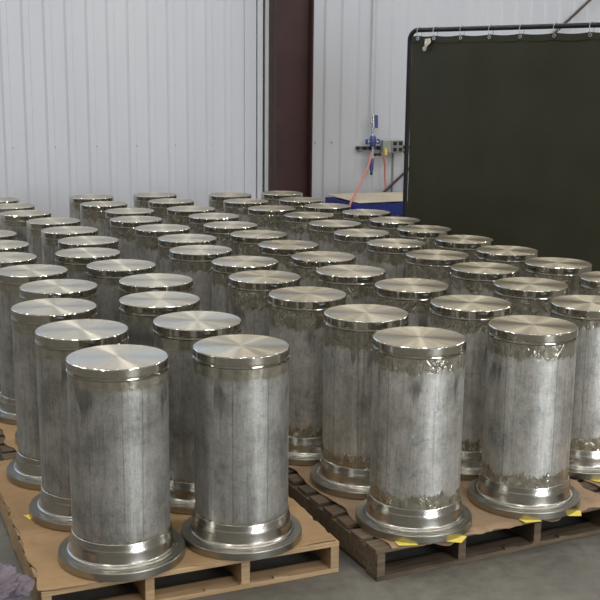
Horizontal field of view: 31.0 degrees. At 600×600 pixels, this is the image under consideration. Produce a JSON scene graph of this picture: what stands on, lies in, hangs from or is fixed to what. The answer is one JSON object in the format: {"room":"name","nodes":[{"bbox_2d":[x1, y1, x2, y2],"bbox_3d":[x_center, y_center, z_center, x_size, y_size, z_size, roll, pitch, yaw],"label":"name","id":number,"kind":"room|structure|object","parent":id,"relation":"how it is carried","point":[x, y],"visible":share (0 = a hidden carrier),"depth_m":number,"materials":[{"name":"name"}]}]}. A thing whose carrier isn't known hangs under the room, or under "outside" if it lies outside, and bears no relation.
{"room":"industrial plant","nodes":[
{"label":"industrial plant","id":0,"kind":"room"},
{"bbox_2d":[0,0,599,217],"bbox_3d":[-1.607,-3.774,11.333,25.000,6.900,0.076,-5,13,-24],"label":"wall","id":1,"kind":"structure","parent":0,"point":[77,77],"depth_m":11.76,"materials":[{"name":"white metal"}]},
{"bbox_2d":[244,0,255,198],"bbox_3d":[-0.543,-3.855,11.776,0.135,6.900,0.030,-5,13,-24],"label":"trim","id":2,"kind":"structure","parent":1,"relation":"attached to","point":[249,5],"depth_m":12.09,"materials":[{"name":"white paint"}]},
{"bbox_2d":[256,0,262,198],"bbox_3d":[-0.439,-3.862,11.812,0.060,6.900,0.050,-5,13,-24],"label":"trim","id":3,"kind":"structure","parent":1,"relation":"attached to","point":[259,3],"depth_m":12.12,"materials":[{"name":"white paint"}]},
{"bbox_2d":[262,0,263,191],"bbox_3d":[-0.403,-3.868,11.845,0.022,6.900,0.020,-5,13,-24],"label":"trim","id":4,"kind":"structure","parent":1,"relation":"attached to","point":[263,0],"depth_m":12.20,"materials":[{"name":"white metal"}]},
{"bbox_2d":[264,0,268,191],"bbox_3d":[-0.361,-3.869,11.851,0.050,6.900,0.045,-5,13,-24],"label":"trim","id":5,"kind":"structure","parent":1,"relation":"attached to","point":[266,2],"depth_m":12.14,"materials":[{"name":"white paint"}]},
{"bbox_2d":[370,0,374,113],"bbox_3d":[0.868,-4.621,12.240,0.025,4.960,0.026,1,12,0],"label":"pipe","id":6,"kind":"object","parent":1,"relation":"attached to","point":[373,21],"visible":1,"depth_m":12.60,"materials":[{"name":"grey metal"}]},
{"bbox_2d":[356,145,403,150],"bbox_3d":[1.011,-1.820,12.913,0.760,0.050,0.043,-5,13,-24],"label":"channel","id":7,"kind":"object","parent":1,"relation":"attached to","point":[358,148],"visible":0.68,"depth_m":12.81,"materials":[{"name":"metal"}]},
{"bbox_2d":[365,114,380,174],"bbox_3d":[0.865,-1.835,12.774,0.198,0.713,0.084,-5,13,-24],"label":"valve manifold","id":8,"kind":"object","parent":7,"relation":"attached to","point":[372,141],"visible":0.99,"depth_m":12.74,"materials":[{"name":"blue metal"}]},
{"bbox_2d":[349,152,371,205],"bbox_3d":[0.693,-1.073,12.410,0.048,1.180,1.018,4,12,18],"label":"air hose","id":9,"kind":"object","parent":8,"relation":"hanging from","point":[370,157],"visible":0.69,"depth_m":12.37,"materials":[{"name":"red rubber"}]},
{"bbox_2d":[380,140,402,154],"bbox_3d":[1.097,-1.817,12.871,0.270,0.176,0.098,-5,13,-24],"label":"box","id":10,"kind":"object","parent":7,"relation":"attached to","point":[386,146],"visible":1,"depth_m":12.84,"materials":[{"name":"grey metal"}]},
{"bbox_2d":[382,153,386,187],"bbox_3d":[1.000,-1.535,12.863,0.040,0.421,0.112,9,15,36],"label":"air hose","id":11,"kind":"object","parent":10,"relation":"hanging from","point":[384,162],"visible":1,"depth_m":12.87,"materials":[{"name":"red rubber"}]},
{"bbox_2d":[391,153,393,215],"bbox_3d":[1.114,-1.247,13.095,0.023,1.090,0.024,1,12,0],"label":"conduit","id":12,"kind":"object","parent":1,"relation":"attached to","point":[392,153],"visible":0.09,"depth_m":13.02,"materials":[{"name":"metal"}]},
{"bbox_2d":[383,0,590,191],"bbox_3d":[3.054,-3.219,13.558,6.090,4.890,0.032,-5,13,-24],"label":"rod","id":13,"kind":"object","parent":1,"relation":"attached to","point":[588,1],"visible":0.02,"depth_m":13.60,"materials":[{"name":"metal"}]},
{"bbox_2d":[0,484,599,599],"bbox_3d":[2.913,1.750,2.397,25.000,0.200,22.300,-5,13,-24],"label":"floor","id":14,"kind":"structure","parent":0,"point":[570,569],"depth_m":4.55,"materials":[{"name":"concrete"}]},
{"bbox_2d":[0,429,15,460],"bbox_3d":[-1.301,0.706,6.388,1.116,0.140,1.450,-5,13,-24],"label":"wooden pallet","id":15,"kind":"object","parent":14,"relation":"on","point":[6,452],"visible":0.06,"depth_m":5.65,"materials":[{"name":"brown wood"}]},
{"bbox_2d":[0,422,17,453],"bbox_3d":[-1.290,0.632,6.371,1.050,0.011,1.421,-5,13,-24],"label":"cardboard sheet","id":16,"kind":"object","parent":15,"relation":"on","point":[9,430],"visible":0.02,"depth_m":5.88,"materials":[{"name":"brown cardboard"}]},
{"bbox_2d":[0,252,36,392],"bbox_3d":[-1.802,0.149,6.619,0.515,0.835,0.515,-1,12,-10],"label":"cylinder","id":17,"kind":"object","parent":16,"relation":"on","point":[7,259],"visible":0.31,"depth_m":6.49,"materials":[{"name":"silver metal"}]},
{"bbox_2d":[0,264,67,424],"bbox_3d":[-1.522,0.240,6.194,0.515,0.835,0.515,2,12,8],"label":"cylinder","id":18,"kind":"object","parent":16,"relation":"on","point":[12,278],"visible":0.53,"depth_m":6.04,"materials":[{"name":"silver metal"}]},
{"bbox_2d":[15,279,97,444],"bbox_3d":[-1.270,0.334,5.752,0.515,0.835,0.515,3,12,9],"label":"cylinder","id":19,"kind":"object","parent":16,"relation":"on","point":[51,288],"visible":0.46,"depth_m":5.60,"materials":[{"name":"silver metal"}]},
{"bbox_2d":[55,247,120,279],"bbox_3d":[-1.328,0.111,6.826,0.515,0.835,0.515,2,12,8],"label":"cylinder","id":20,"kind":"object","parent":16,"relation":"on","point":[76,260],"visible":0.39,"depth_m":6.60,"materials":[{"name":"silver metal"}]},
{"bbox_2d":[86,259,155,321],"bbox_3d":[-1.049,0.202,6.400,0.515,0.835,0.515,0,12,-1],"label":"cylinder","id":21,"kind":"object","parent":16,"relation":"on","point":[106,274],"visible":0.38,"depth_m":6.17,"materials":[{"name":"silver metal"}]},
{"bbox_2d":[119,273,192,298],"bbox_3d":[-0.785,0.299,5.947,0.515,0.835,0.515,-10,16,-41],"label":"cylinder","id":22,"kind":"object","parent":16,"relation":"on","point":[138,283],"visible":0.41,"depth_m":5.78,"materials":[{"name":"silver metal"}]},
{"bbox_2d":[0,563,34,599],"bbox_3d":[-1.214,1.129,4.048,0.391,0.263,0.398,2,12,5],"label":"plastic film","id":23,"kind":"object","parent":14,"relation":"on","point":[13,586],"visible":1,"depth_m":4.07,"materials":[{"name":"grey"}]},
{"bbox_2d":[0,493,338,599],"bbox_3d":[-0.702,0.993,5.030,1.250,0.140,1.500,-4,13,-23],"label":"wooden pallet","id":24,"kind":"object","parent":14,"relation":"on","point":[242,578],"visible":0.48,"depth_m":4.45,"materials":[{"name":"brown wood"}]},
{"bbox_2d":[0,459,335,590],"bbox_3d":[-0.704,0.921,5.008,1.263,0.008,1.512,-4,13,-23],"label":"cardboard sheet","id":25,"kind":"object","parent":24,"relation":"on","point":[41,544],"visible":0.11,"depth_m":4.59,"materials":[{"name":"brown cardboard"}]},
{"bbox_2d":[6,298,96,489],"bbox_3d":[-1.180,0.439,5.254,0.515,0.835,0.515,-8,15,-37],"label":"cylinder","id":26,"kind":"object","parent":25,"relation":"on","point":[24,471],"visible":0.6,"depth_m":5.10,"materials":[{"name":"silver metal"}]},
{"bbox_2d":[29,319,128,531],"bbox_3d":[-0.955,0.535,4.798,0.515,0.835,0.515,6,13,26],"label":"cylinder","id":27,"kind":"object","parent":25,"relation":"on","point":[51,508],"visible":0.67,"depth_m":4.64,"materials":[{"name":"silver metal"}]},
{"bbox_2d":[58,344,184,581],"bbox_3d":[-0.724,0.631,4.346,0.515,0.835,0.515,2,12,5],"label":"cylinder","id":28,"kind":"object","parent":25,"relation":"on","point":[122,530],"visible":1,"depth_m":4.20,"materials":[{"name":"silver metal"}]},
{"bbox_2d":[119,291,200,346],"bbox_3d":[-0.700,0.403,5.447,0.531,0.835,0.531,-5,13,-25],"label":"cylinder","id":29,"kind":"object","parent":25,"relation":"on","point":[138,311],"visible":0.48,"depth_m":5.23,"materials":[{"name":"silver metal"}]},
{"bbox_2d":[153,311,241,514],"bbox_3d":[-0.471,0.500,4.994,0.515,0.835,0.515,0,12,-4],"label":"cylinder","id":30,"kind":"object","parent":25,"relation":"on","point":[176,333],"visible":0.51,"depth_m":4.82,"materials":[{"name":"silver metal"}]},
{"bbox_2d":[181,334,301,560],"bbox_3d":[-0.246,0.596,4.539,0.515,0.835,0.515,-5,13,-26],"label":"cylinder","id":31,"kind":"object","parent":25,"relation":"on","point":[241,512],"visible":1,"depth_m":4.39,"materials":[{"name":"silver metal"}]},
{"bbox_2d":[268,0,313,196],"bbox_3d":[-0.091,-3.869,11.862,0.560,6.900,0.240,-5,13,-24],"label":"steel column","id":32,"kind":"structure","parent":14,"relation":"on","point":[291,22],"depth_m":12.18,"materials":[{"name":"brown metal"}]},
{"bbox_2d":[325,197,402,216],"bbox_3d":[1.249,-0.851,12.659,1.750,0.695,0.800,-5,13,-24],"label":"bench","id":33,"kind":"object","parent":14,"relation":"on","point":[393,207],"visible":0.06,"depth_m":12.07,"materials":[{"name":"paint"}]},
{"bbox_2d":[327,192,407,202],"bbox_3d":[1.255,-1.209,12.569,1.700,0.027,0.790,-5,13,-24],"label":"cardboard sheet","id":34,"kind":"object","parent":33,"relation":"on","point":[373,197],"visible":0.49,"depth_m":12.39,"materials":[{"name":"beige cardboard"}]},
{"bbox_2d":[288,467,599,581],"bbox_3d":[0.562,0.922,5.438,1.270,0.140,1.507,-5,13,-25],"label":"wooden pallet","id":35,"kind":"object","parent":14,"relation":"on","point":[369,550],"visible":0.34,"depth_m":4.82,"materials":[{"name":"brown wood"}]},
{"bbox_2d":[289,465,599,548],"bbox_3d":[0.600,0.857,5.420,1.245,0.050,1.555,-5,13,-25],"label":"cardboard sheet","id":36,"kind":"object","parent":35,"relation":"on","point":[483,521],"visible":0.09,"depth_m":4.93,"materials":[{"name":"brown cardboard"}]},
{"bbox_2d":[268,286,346,465],"bbox_3d":[0.035,0.376,5.614,0.515,0.835,0.515,-5,13,-25],"label":"cylinder","id":37,"kind":"object","parent":36,"relation":"on","point":[296,314],"visible":0.62,"depth_m":5.43,"materials":[{"name":"silver metal"}]},
{"bbox_2d":[310,304,408,499],"bbox_3d":[0.309,0.468,5.185,0.515,0.835,0.515,5,13,22],"label":"cylinder","id":38,"kind":"object","parent":36,"relation":"on","point":[343,468],"visible":0.73,"depth_m":5.03,"materials":[{"name":"silver metal"}]},
{"bbox_2d":[395,541,417,545],"bbox_3d":[0.444,1.020,4.569,0.085,0.007,0.085,-2,12,-14],"label":"paper note","id":39,"kind":"object","parent":36,"relation":"on","point":[398,543],"visible":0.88,"depth_m":4.54,"materials":[{"name":"yellow paper"}]},
{"bbox_2d":[374,278,449,326],"bbox_3d":[0.596,0.327,5.881,0.515,0.835,0.515,4,12,18],"label":"cylinder","id":40,"kind":"object","parent":36,"relation":"on","point":[414,296],"visible":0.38,"depth_m":5.65,"materials":[{"name":"silver metal"}]},
{"bbox_2d":[355,326,471,543],"bbox_3d":[0.508,0.567,4.718,0.515,0.835,0.515,-4,13,-23],"label":"cylinder","id":41,"kind":"object","parent":36,"relation":"on","point":[418,373],"visible":1,"depth_m":4.57,"materials":[{"name":"silver metal"}]},
{"bbox_2d":[448,536,466,542],"bbox_3d":[0.659,1.014,4.607,0.085,0.007,0.085,6,13,23],"label":"paper note","id":42,"kind":"object","parent":36,"relation":"on","point":[460,539],"visible":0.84,"depth_m":4.59,"materials":[{"name":"yellow paper"}]},
{"bbox_2d":[430,295,511,480],"bbox_3d":[0.844,0.421,5.438,0.531,0.835,0.531,-4,13,-22],"label":"cylinder","id":43,"kind":"object","parent":36,"relation":"on","point":[469,316],"visible":0.47,"depth_m":5.25,"materials":[{"name":"silver metal"}]},
{"bbox_2d":[468,315,579,519],"bbox_3d":[1.049,0.520,4.973,0.515,0.835,0.515,0,12,-4],"label":"cylinder","id":44,"kind":"object","parent":36,"relation":"on","point":[531,359],"visible":1,"depth_m":4.82,"materials":[{"name":"silver metal"}]},
{"bbox_2d":[519,519,540,522],"bbox_3d":[1.019,0.974,4.818,0.085,0.007,0.085,-4,13,-22],"label":"paper note","id":45,"kind":"object","parent":36,"relation":"on","point":[523,520],"visible":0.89,"depth_m":4.80,"materials":[{"name":"yellow paper"}]},
{"bbox_2d":[567,510,580,515],"bbox_3d":[1.234,0.961,4.890,0.075,0.007,0.075,3,12,13],"label":"paper note","id":46,"kind":"object","parent":36,"relation":"on","point":[577,512],"visible":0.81,"depth_m":4.88,"materials":[{"name":"yellow paper"}]},
{"bbox_2d":[402,21,599,271],"bbox_3d":[1.899,-1.048,9.149,0.640,2.513,2.660,-11,16,-44],"label":"screen","id":47,"kind":"object","parent":14,"relation":"on","point":[502,142],"visible":0.82,"depth_m":9.19,"materials":[{"name":"black fabric"}]},
{"bbox_2d":[422,38,430,50],"bbox_3d":[1.129,-2.279,9.645,0.025,0.112,0.082,-11,16,-44],"label":"tag","id":48,"kind":"object","parent":47,"relation":"attached to","point":[427,41],"visible":1,"depth_m":9.64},
{"bbox_2d":[569,478,599,493],"bbox_3d":[1.754,0.879,5.703,1.122,0.140,1.454,-5,13,-24],"label":"wooden pallet","id":49,"kind":"object","parent":14,"relation":"on","point":[584,484],"visible":0.06,"depth_m":5.23,"materials":[{"name":"brown wood"}]},
{"bbox_2d":[580,479,599,486],"bbox_3d":[1.753,0.805,5.687,1.069,0.011,1.446,-5,13,-24],"label":"cardboard sheet","id":50,"kind":"object","parent":49,"relation":"on","point":[589,481],"visible":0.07,"depth_m":5.27,"materials":[{"name":"brown cardboard"}]},
{"bbox_2d":[493,277,568,316],"bbox_3d":[1.247,0.321,5.942,0.515,0.835,0.515,-9,15,-39],"label":"cylinder","id":51,"kind":"object","parent":50,"relation":"on","point":[527,295],"visible":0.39,"depth_m":5.72,"materials":[{"name":"silver metal"}]},
{"bbox_2d":[550,295,599,479],"bbox_3d":[1.448,0.422,5.465,0.515,0.835,0.515,-2,12,-14],"label":"cylinder","id":52,"kind":"object","parent":50,"relation":"on","point":[583,311],"visible":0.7,"depth_m":5.29,"materials":[{"name":"silver metal"}]},
{"bbox_2d":[578,271,599,295],"bbox_3d":[1.770,0.282,6.158,0.515,0.835,0.515,5,13,20],"label":"cylinder","id":53,"kind":"object","parent":50,"relation":"on","point":[589,282],"visible":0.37,"depth_m":6.02,"materials":[{"name":"silver metal"}]},
{"bbox_3d":[-1.913,0.411,7.778,1.122,0.140,1.452,-5,13,-24],"label":"wooden pallet","id":54,"kind":"object","parent":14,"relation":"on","visible":0},
{"bbox_3d":[-1.911,0.336,7.763,1.049,0.011,1.429,-5,13,-24],"label":"cardboard sheet","id":55,"kind":"object","parent":54,"relation":"on","visible":0},
{"bbox_2d":[0,230,16,239],"bbox_3d":[-2.172,-0.050,7.563,0.515,0.835,0.515,-1,12,-8],"label":"cylinder","id":56,"kind":"object","parent":55,"relation":"on","point":[4,234],"visible":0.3,"depth_m":7.45,"materials":[{"name":"silver metal"}]},
{"bbox_2d":[0,240,29,252],"bbox_3d":[-1.969,0.048,7.098,0.515,0.835,0.515,1,12,0],"label":"cylinder","id":57,"kind":"object","parent":55,"relation":"on","point":[5,245],"visible":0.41,"depth_m":6.97,"materials":[{"name":"silver metal"}]},
{"bbox_2d":[26,217,80,263],"bbox_3d":[-1.870,-0.192,8.260,0.515,0.835,0.515,2,12,5],"label":"cylinder","id":58,"kind":"object","parent":55,"relation":"on","point":[34,227],"visible":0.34,"depth_m":8.05,"materials":[{"name":"silver metal"}]},
{"bbox_2d":[41,226,98,264],"bbox_3d":[-1.647,-0.092,7.791,0.515,0.835,0.515,1,12,4],"label":"cylinder","id":59,"kind":"object","parent":55,"relation":"on","point":[50,236],"visible":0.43,"depth_m":7.59,"materials":[{"name":"silver metal"}]},
{"bbox_2d":[58,236,118,250],"bbox_3d":[-1.422,0.007,7.323,0.531,0.835,0.531,-11,16,-43],"label":"cylinder","id":60,"kind":"object","parent":55,"relation":"on","point":[77,241],"visible":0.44,"depth_m":7.17,"materials":[{"name":"silver metal"}]},
{"bbox_3d":[-2.682,0.122,9.136,1.117,0.140,1.452,-5,13,-24],"label":"wooden pallet","id":61,"kind":"object","parent":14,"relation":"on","visible":0},
{"bbox_3d":[-2.678,0.046,9.126,1.043,0.011,1.416,-5,13,-24],"label":"cardboard sheet","id":62,"kind":"object","parent":61,"relation":"on","visible":0},
{"bbox_2d":[0,197,18,203],"bbox_3d":[-2.680,-0.476,9.589,0.515,0.835,0.515,8,14,31],"label":"cylinder","id":63,"kind":"object","parent":62,"relation":"on","point":[2,199],"visible":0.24,"depth_m":9.48,"materials":[{"name":"silver metal"}]},
{"bbox_2d":[0,203,34,212],"bbox_3d":[-2.433,-0.381,9.145,0.515,0.835,0.515,5,13,22],"label":"cylinder","id":64,"kind":"object","parent":62,"relation":"on","point":[4,207],"visible":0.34,"depth_m":9.01,"materials":[{"name":"silver metal"}]},
{"bbox_2d":[0,210,50,241],"bbox_3d":[-2.194,-0.286,8.697,0.515,0.835,0.515,-4,12,-20],"label":"cylinder","id":65,"kind":"object","parent":62,"relation":"on","point":[15,220],"visible":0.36,"depth_m":8.46,"materials":[{"name":"silver metal"}]},
{"bbox_3d":[-0.142,0.642,6.753,1.124,0.140,1.452,-5,13,-24],"label":"wooden pallet","id":66,"kind":"object","parent":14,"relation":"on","visible":0},
{"bbox_3d":[-0.136,0.567,6.737,1.053,0.012,1.426,-5,13,-24],"label":"cardboard sheet","id":67,"kind":"object","parent":66,"relation":"on","visible":0},
{"bbox_2d":[169,245,231,310],"bbox_3d":[-0.636,0.087,6.977,0.515,0.835,0.515,-4,13,-21],"label":"cylinder","id":68,"kind":"object","parent":67,"relation":"on","point":[193,261],"visible":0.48,"depth_m":6.75,"materials":[{"name":"silver metal"}]},
{"bbox_2d":[211,256,278,312],"bbox_3d":[-0.334,0.175,6.567,0.515,0.835,0.515,2,12,6],"label":"cylinder","id":69,"kind":"object","parent":67,"relation":"on","point":[222,267],"visible":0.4,"depth_m":6.38,"materials":[{"name":"silver metal"}]},
{"bbox_2d":[228,270,300,335],"bbox_3d":[-0.200,0.278,6.078,0.515,0.835,0.515,-4,13,-23],"label":"cylinder","id":70,"kind":"object","parent":67,"relation":"on","point":[249,291],"visible":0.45,"depth_m":5.86,"materials":[{"name":"silver metal"}]},
{"bbox_2d":[258,240,318,271],"bbox_3d":[-0.080,0.040,7.229,0.515,0.835,0.515,-3,12,-17],"label":"cylinder","id":71,"kind":"object","parent":67,"relation":"on","point":[282,251],"visible":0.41,"depth_m":7.01,"materials":[{"name":"silver metal"}]},
{"bbox_2d":[291,251,355,286],"bbox_3d":[0.142,0.137,6.772,0.515,0.835,0.515,0,12,-3],"label":"cylinder","id":72,"kind":"object","parent":67,"relation":"on","point":[304,264],"visible":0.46,"depth_m":6.57,"materials":[{"name":"silver metal"}]},
{"bbox_2d":[316,265,385,304],"bbox_3d":[0.288,0.239,6.287,0.515,0.835,0.515,0,12,-1],"label":"cylinder","id":73,"kind":"object","parent":67,"relation":"on","point":[358,282],"visible":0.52,"depth_m":6.06,"materials":[{"name":"silver metal"}]},
{"bbox_3d":[-0.764,0.347,8.147,1.119,0.140,1.453,-5,13,-24],"label":"wooden pallet","id":74,"kind":"object","parent":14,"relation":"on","visible":0},
{"bbox_3d":[-0.755,0.272,8.136,1.045,0.010,1.431,-5,13,-24],"label":"cardboard sheet","id":75,"kind":"object","parent":74,"relation":"on","visible":0},
{"bbox_2d":[110,216,161,258],"bbox_3d":[-1.267,-0.215,8.404,0.515,0.835,0.515,-1,12,-7],"label":"cylinder","id":76,"kind":"object","parent":75,"relation":"on","point":[122,228],"visible":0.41,"depth_m":8.18,"materials":[{"name":"silver metal"}]},
{"bbox_2d":[135,224,189,272],"bbox_3d":[-1.006,-0.118,7.947,0.515,0.835,0.515,-11,16,-43],"label":"cylinder","id":77,"kind":"object","parent":75,"relation":"on","point":[146,236],"visible":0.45,"depth_m":7.73,"materials":[{"name":"silver metal"}]},
{"bbox_2d":[158,234,216,273],"bbox_3d":[-0.774,-0.015,7.464,0.515,0.835,0.515,11,15,40],"label":"cylinder","id":78,"kind":"object","parent":75,"relation":"on","point":[166,242],"visible":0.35,"depth_m":7.28,"materials":[{"name":"silver metal"}]},
{"bbox_2d":[188,213,238,233],"bbox_3d":[-0.686,-0.258,8.640,0.515,0.835,0.515,-3,12,-18],"label":"cylinder","id":79,"kind":"object","parent":75,"relation":"on","point":[196,221],"visible":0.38,"depth_m":8.44,"materials":[{"name":"silver metal"}]},
{"bbox_2d":[203,221,256,247],"bbox_3d":[-0.523,-0.154,8.143,0.515,0.835,0.515,10,15,38],"label":"cylinder","id":80,"kind":"object","parent":75,"relation":"on","point":[222,230],"visible":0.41,"depth_m":7.91,"materials":[{"name":"silver metal"}]},
{"bbox_2d":[230,230,286,255],"bbox_3d":[-0.295,-0.057,7.689,0.515,0.835,0.515,11,16,41],"label":"cylinder","id":81,"kind":"object","parent":75,"relation":"on","point":[245,242],"visible":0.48,"depth_m":7.48,"materials":[{"name":"silver metal"}]},
{"bbox_3d":[-1.404,0.039,9.599,1.123,0.140,1.452,-5,13,-24],"label":"wooden pallet","id":82,"kind":"object","parent":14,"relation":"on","visible":0},
{"bbox_3d":[-1.394,-0.036,9.584,1.047,0.011,1.419,-5,13,-24],"label":"cardboard sheet","id":83,"kind":"object","parent":82,"relation":"on","visible":0},
{"bbox_2d":[69,194,113,224],"bbox_3d":[-1.897,-0.529,9.884,0.515,0.835,0.515,10,15,39],"label":"cylinder","id":84,"kind":"object","parent":83,"relation":"on","point":[75,201],"visible":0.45,"depth_m":9.68,"materials":[{"name":"silver metal"}]},
{"bbox_2d":[80,201,126,235],"bbox_3d":[-1.691,-0.419,9.367,0.515,0.835,0.515,4,12,15],"label":"cylinder","id":85,"kind":"object","parent":83,"relation":"on","point":[92,213],"visible":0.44,"depth_m":9.13,"materials":[{"name":"silver metal"}]},
{"bbox_2d":[105,208,154,236],"bbox_3d":[-1.394,-0.322,8.909,0.515,0.835,0.515,-9,15,-38],"label":"cylinder","id":86,"kind":"object","parent":83,"relation":"on","point":[116,212],"visible":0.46,"depth_m":8.74,"materials":[{"name":"silver metal"}]},
{"bbox_2d":[133,192,176,208],"bbox_3d":[-1.349,-0.570,10.109,0.515,0.835,0.515,-4,13,-21],"label":"cylinder","id":87,"kind":"object","parent":83,"relation":"on","point":[141,200],"visible":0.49,"depth_m":9.90,"materials":[{"name":"silver metal"}]},
{"bbox_2d":[148,198,193,223],"bbox_3d":[-1.141,-0.468,9.627,0.515,0.835,0.515,11,16,41],"label":"cylinder","id":88,"kind":"object","parent":83,"relation":"on","point":[160,206],"visible":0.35,"depth_m":9.40,"materials":[{"name":"silver metal"}]},
{"bbox_2d":[167,206,214,226],"bbox_3d":[-0.913,-0.355,9.095,0.515,0.835,0.515,-9,15,-38],"label":"cylinder","id":89,"kind":"object","parent":83,"relation":"on","point":[179,215],"visible":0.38,"depth_m":8.88,"materials":[{"name":"silver metal"}]},
{"bbox_3d":[1.098,0.586,7.084,1.124,0.140,1.453,-5,13,-24],"label":"wooden pallet","id":90,"kind":"object","parent":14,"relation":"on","visible":0},
{"bbox_3d":[1.100,0.511,7.073,1.049,0.011,1.432,-5,13,-24],"label":"cardboard sheet","id":91,"kind":"object","parent":90,"relation":"on","visible":0},
{"bbox_2d":[366,238,425,278],"bbox_3d":[0.644,0.024,7.344,0.515,0.835,0.515,8,14,31],"label":"cylinder","id":92,"kind":"object","parent":91,"relation":"on","point":[389,254],"visible":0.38,"depth_m":7.11,"materials":[{"name":"silver metal"}]},
{"bbox_2d":[405,249,469,294],"bbox_3d":[0.862,0.121,6.885,0.515,0.835,0.515,2,12,5],"label":"cylinder","id":93,"kind":"object","parent":91,"relation":"on","point":[432,264],"visible":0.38,"depth_m":6.67,"materials":[{"name":"silver metal"}]},
{"bbox_2d":[435,235,493,261],"bbox_3d":[1.132,-0.013,7.549,0.515,0.835,0.515,-4,13,-22],"label":"cylinder","id":94,"kind":"object","parent":91,"relation":"on","point":[468,244],"visible":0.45,"depth_m":7.34,"materials":[{"name":"silver metal"}]},
{"bbox_2d":[450,262,519,296],"bbox_3d":[1.081,0.219,6.427,0.515,0.835,0.515,3,12,11],"label":"cylinder","id":95,"kind":"object","parent":91,"relation":"on","point":[467,278],"visible":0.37,"depth_m":6.22,"materials":[{"name":"silver metal"}]},
{"bbox_2d":[475,245,538,276],"bbox_3d":[1.338,0.085,7.084,0.515,0.835,0.515,-7,14,-32],"label":"cylinder","id":96,"kind":"object","parent":91,"relation":"on","point":[516,256],"visible":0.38,"depth_m":6.88,"materials":[{"name":"silver metal"}]},
{"bbox_2d":[524,257,591,294],"bbox_3d":[1.557,0.182,6.626,0.515,0.835,0.515,0,12,-1],"label":"cylinder","id":97,"kind":"object","parent":91,"relation":"on","point":[566,270],"visible":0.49,"depth_m":6.41,"materials":[{"name":"silver metal"}]},
{"bbox_3d":[0.490,0.286,8.502,1.114,0.140,1.456,-5,13,-24],"label":"wooden pallet","id":98,"kind":"object","parent":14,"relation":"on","visible":0},
{"bbox_3d":[0.493,0.212,8.485,1.047,0.011,1.430,-5,13,-24],"label":"cardboard sheet","id":99,"kind":"object","parent":98,"relation":"on","visible":0},
{"bbox_2d":[284,212,333,240],"bbox_3d":[0.068,-0.276,8.765,0.515,0.835,0.515,6,13,23],"label":"cylinder","id":100,"kind":"object","parent":99,"relation":"on","point":[296,224],"visible":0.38,"depth_m":8.55,"materials":[{"name":"silver metal"}]},
{"bbox_2d":[309,220,361,251],"bbox_3d":[0.263,-0.175,8.286,0.515,0.835,0.515,10,15,38],"label":"cylinder","id":101,"kind":"object","parent":99,"relation":"on","point":[321,232],"visible":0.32,"depth_m":8.07,"materials":[{"name":"silver metal"}]},
{"bbox_2d":[333,229,389,265],"bbox_3d":[0.437,-0.074,7.807,0.515,0.835,0.515,8,14,32],"label":"cylinder","id":102,"kind":"object","parent":99,"relation":"on","point":[351,241],"visible":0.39,"depth_m":7.58,"materials":[{"name":"silver metal"}]},
{"bbox_2d":[342,209,390,228],"bbox_3d":[0.542,-0.316,8.982,0.515,0.835,0.515,11,16,42],"label":"cylinder","id":103,"kind":"object","parent":99,"relation":"on","point":[362,216],"visible":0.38,"depth_m":8.77,"materials":[{"name":"silver metal"}]},
{"bbox_2d":[369,217,420,237],"bbox_3d":[0.737,-0.217,8.510,0.515,0.835,0.515,-8,14,-35],"label":"cylinder","id":104,"kind":"object","parent":99,"relation":"on","point":[389,224],"visible":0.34,"depth_m":8.30,"materials":[{"name":"silver metal"}]},
{"bbox_2d":[397,225,451,249],"bbox_3d":[0.911,-0.116,8.034,0.515,0.835,0.515,-7,14,-31],"label":"cylinder","id":105,"kind":"object","parent":99,"relation":"on","point":[427,234],"visible":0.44,"depth_m":7.81,"materials":[{"name":"silver metal"}]},
{"bbox_3d":[-0.224,-0.005,9.869,1.120,0.140,1.456,-5,13,-24],"label":"wooden pallet","id":106,"kind":"object","parent":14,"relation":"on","visible":0},
{"bbox_3d":[-0.220,-0.080,9.857,1.057,0.011,1.421,-5,13,-24],"label":"cardboard sheet","id":107,"kind":"object","parent":106,"relation":"on","visible":0},
{"bbox_2d":[208,192,250,212],"bbox_3d":[-0.658,-0.576,10.175,0.515,0.835,0.515,1,12,0],"label":"cylinder","id":108,"kind":"object","parent":107,"relation":"on","point":[216,200],"visible":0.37,"depth_m":9.96,"materials":[{"name":"silver metal"}]},
{"bbox_2d":[223,198,268,221],"bbox_3d":[-0.484,-0.473,9.685,0.515,0.835,0.515,-10,16,-41],"label":"cylinder","id":109,"kind":"object","parent":107,"relation":"on","point":[239,206],"visible":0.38,"depth_m":9.45,"materials":[{"name":"silver metal"}]},
{"bbox_2d":[248,205,294,231],"bbox_3d":[-0.242,-0.365,9.177,0.515,0.835,0.515,9,14,34],"label":"cylinder","id":110,"kind":"object","parent":107,"relation":"on","point":[266,217],"visible":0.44,"depth_m":8.94,"materials":[{"name":"silver metal"}]},
{"bbox_2d":[261,191,302,204],"bbox_3d":[-0.179,-0.611,10.365,0.515,0.835,0.515,0,12,-4],"label":"cylinder","id":111,"kind":"object","parent":107,"relation":"on","point":[273,197],"visible":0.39,"depth_m":10.14,"materials":[{"name":"silver metal"}]},
{"bbox_2d":[279,197,322,211],"bbox_3d":[0.008,-0.500,9.842,0.515,0.835,0.515,3,12,13],"label":"cylinder","id":112,"kind":"object","parent":107,"relation":"on","point":[298,203],"visible":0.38,"depth_m":9.63,"materials":[{"name":"silver metal"}]},
{"bbox_2d":[304,203,350,219],"bbox_3d":[0.232,-0.403,9.386,0.515,0.835,0.515,0,12,-1],"label":"cylinder","id":113,"kind":"object","parent":107,"relation":"on","point":[336,209],"visible":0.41,"depth_m":9.17,"materials":[{"name":"silver metal"}]},
{"bbox_2d":[369,158,373,171],"bbox_3d":[0.848,-1.600,12.815,0.050,0.170,0.050,-5,13,-24],"label":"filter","id":114,"kind":"object","parent":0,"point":[371,166],"depth_m":12.80,"materials":[{"name":"blue plastic"}]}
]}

